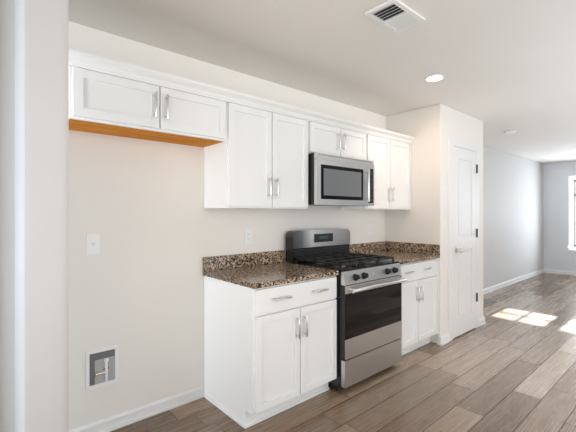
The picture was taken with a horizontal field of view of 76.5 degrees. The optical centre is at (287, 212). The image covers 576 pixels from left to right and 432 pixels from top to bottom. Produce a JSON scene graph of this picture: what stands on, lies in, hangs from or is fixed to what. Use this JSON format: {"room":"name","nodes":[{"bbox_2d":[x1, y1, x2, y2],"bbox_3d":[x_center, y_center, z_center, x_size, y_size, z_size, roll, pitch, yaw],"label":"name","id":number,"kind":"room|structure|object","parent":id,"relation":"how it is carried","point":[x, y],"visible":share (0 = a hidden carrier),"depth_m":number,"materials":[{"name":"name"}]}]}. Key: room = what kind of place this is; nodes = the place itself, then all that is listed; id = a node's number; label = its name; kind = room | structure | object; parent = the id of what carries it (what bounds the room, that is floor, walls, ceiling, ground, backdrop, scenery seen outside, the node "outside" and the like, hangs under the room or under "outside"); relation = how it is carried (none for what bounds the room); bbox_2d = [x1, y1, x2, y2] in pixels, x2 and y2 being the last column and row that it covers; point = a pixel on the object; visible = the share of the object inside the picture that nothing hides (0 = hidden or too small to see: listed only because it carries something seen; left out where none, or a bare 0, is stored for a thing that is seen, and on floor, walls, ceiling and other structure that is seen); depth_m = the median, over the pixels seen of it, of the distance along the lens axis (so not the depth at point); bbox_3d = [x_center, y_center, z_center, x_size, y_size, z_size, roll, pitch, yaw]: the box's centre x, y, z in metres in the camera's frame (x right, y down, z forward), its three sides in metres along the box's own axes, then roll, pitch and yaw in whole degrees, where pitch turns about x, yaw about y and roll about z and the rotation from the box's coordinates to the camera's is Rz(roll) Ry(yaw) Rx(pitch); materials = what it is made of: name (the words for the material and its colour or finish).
{"room":"kitchen","nodes":[
{"label":"kitchen","id":0,"kind":"room"},
{"bbox_2d":[0,0,68,431],"bbox_3d":[-0.873,0.113,1.220,0.118,2.450,0.765,0,0,-41],"label":"wall","id":1,"kind":"structure","parent":0,"point":[34,34],"depth_m":0.94,"materials":[{"name":"paint"}]},
{"bbox_2d":[69,21,575,429],"bbox_3d":[3.139,0.112,1.846,12.597,2.452,6.440,0,0,-41],"label":"wall","id":2,"kind":"structure","parent":0,"point":[142,294],"depth_m":2.58,"materials":[{"name":"paint"}]},
{"bbox_2d":[86,234,99,253],"bbox_3d":[-1.168,0.186,2.194,0.072,0.118,0.009,0,0,-41],"label":"outlet","id":3,"kind":"object","parent":2,"relation":"attached to","point":[92,240],"visible":1,"depth_m":2.19,"materials":[{"name":"white plastic"}]},
{"bbox_2d":[85,345,117,390],"bbox_3d":[-1.130,0.938,2.226,0.183,0.230,0.026,0,0,-41],"label":"outlet box","id":4,"kind":"object","parent":2,"relation":"attached to","point":[101,365],"visible":1,"depth_m":2.22,"materials":[{"name":"white plastic"}]},
{"bbox_2d":[69,48,414,209],"bbox_3d":[0.019,-0.422,2.990,3.252,0.776,0.368,0,0,-41],"label":"upper cabinet","id":5,"kind":"object","parent":2,"relation":"attached to","point":[257,149],"visible":0.93,"depth_m":2.52,"materials":[{"name":"white wood"}]},
{"bbox_2d":[308,152,373,205],"bbox_3d":[0.394,-0.273,3.262,0.754,0.412,0.452,0,0,-41],"label":"microwave","id":6,"kind":"object","parent":5,"relation":"attached to","point":[333,180],"visible":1,"depth_m":3.06,"materials":[{"name":"silver metal"}]},
{"bbox_2d":[244,229,251,243],"bbox_3d":[-0.320,0.188,2.935,0.072,0.118,0.009,0,0,-41],"label":"outlet","id":7,"kind":"object","parent":2,"relation":"attached to","point":[247,232],"visible":1,"depth_m":2.93,"materials":[{"name":"white plastic"}]},
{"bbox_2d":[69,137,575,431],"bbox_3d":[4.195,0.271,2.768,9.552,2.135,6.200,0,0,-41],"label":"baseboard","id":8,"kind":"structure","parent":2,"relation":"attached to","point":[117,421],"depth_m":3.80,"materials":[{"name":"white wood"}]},
{"bbox_2d":[367,224,371,234],"bbox_3d":[0.893,0.178,3.994,0.072,0.118,0.009,0,0,-41],"label":"outlet","id":9,"kind":"object","parent":2,"relation":"attached to","point":[369,226],"visible":1,"depth_m":3.99,"materials":[{"name":"white plastic"}]},
{"bbox_2d":[453,146,477,337],"bbox_3d":[1.989,0.309,4.036,0.600,2.035,0.084,0,0,-41],"label":"pantry door","id":10,"kind":"structure","parent":2,"relation":"in","point":[465,297],"depth_m":4.04,"materials":[{"name":"white wood"}]},
{"bbox_2d":[567,176,575,249],"bbox_3d":[6.598,0.003,7.304,0.126,1.580,1.620,0,0,-41],"label":"window","id":11,"kind":"structure","parent":2,"relation":"in","point":[571,178],"depth_m":7.84,"materials":[{"name":"white"}]},
{"bbox_2d":[69,0,575,163],"bbox_3d":[3.139,-1.164,1.846,12.597,0.100,6.440,0,0,-41],"label":"ceiling","id":12,"kind":"structure","parent":0,"point":[505,65],"depth_m":2.48,"materials":[{"name":"paint"}]},
{"bbox_2d":[365,0,425,32],"bbox_3d":[0.607,-1.107,2.064,0.314,0.012,0.190,0,0,-41],"label":"vent register","id":13,"kind":"object","parent":12,"relation":"attached to","point":[394,15],"depth_m":2.05,"materials":[{"name":"white metal"}]},
{"bbox_2d":[424,74,444,81],"bbox_3d":[1.206,-1.109,3.013,0.156,0.008,0.156,0,0,-41],"label":"recessed light","id":14,"kind":"object","parent":12,"relation":"in","point":[437,77],"visible":1,"depth_m":3.01,"materials":[{"name":"white plastic"}]},
{"bbox_2d":[504,130,515,133],"bbox_3d":[3.010,-1.098,4.960,0.140,0.030,0.140,0,0,-41],"label":"smoke detector","id":15,"kind":"object","parent":12,"relation":"attached to","point":[506,131],"visible":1,"depth_m":4.92,"materials":[{"name":"white plastic"}]},
{"bbox_2d":[111,273,575,431],"bbox_3d":[3.139,1.388,1.846,12.597,0.100,6.440,0,0,-41],"label":"floor","id":16,"kind":"structure","parent":0,"point":[515,371],"depth_m":2.80,"materials":[{"name":"brown wood"}]},
{"bbox_2d":[204,258,438,428],"bbox_3d":[0.467,0.898,3.186,2.319,0.880,0.662,0,0,-41],"label":"base cabinet","id":17,"kind":"object","parent":16,"relation":"on","point":[268,351],"visible":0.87,"depth_m":2.46,"materials":[{"name":"white wood"}]},
{"bbox_2d":[203,241,439,288],"bbox_3d":[0.461,0.389,3.193,2.319,0.134,0.643,0,0,-41],"label":"countertop","id":18,"kind":"structure","parent":17,"relation":"on","point":[256,270],"depth_m":2.85,"materials":[{"name":"brown stone"}]},
{"bbox_2d":[286,228,406,390],"bbox_3d":[0.504,0.746,3.136,0.756,1.185,0.730,0,0,-41],"label":"gas range","id":19,"kind":"object","parent":16,"relation":"on","point":[369,287],"visible":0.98,"depth_m":2.93,"materials":[{"name":"silver metal"}]}
]}

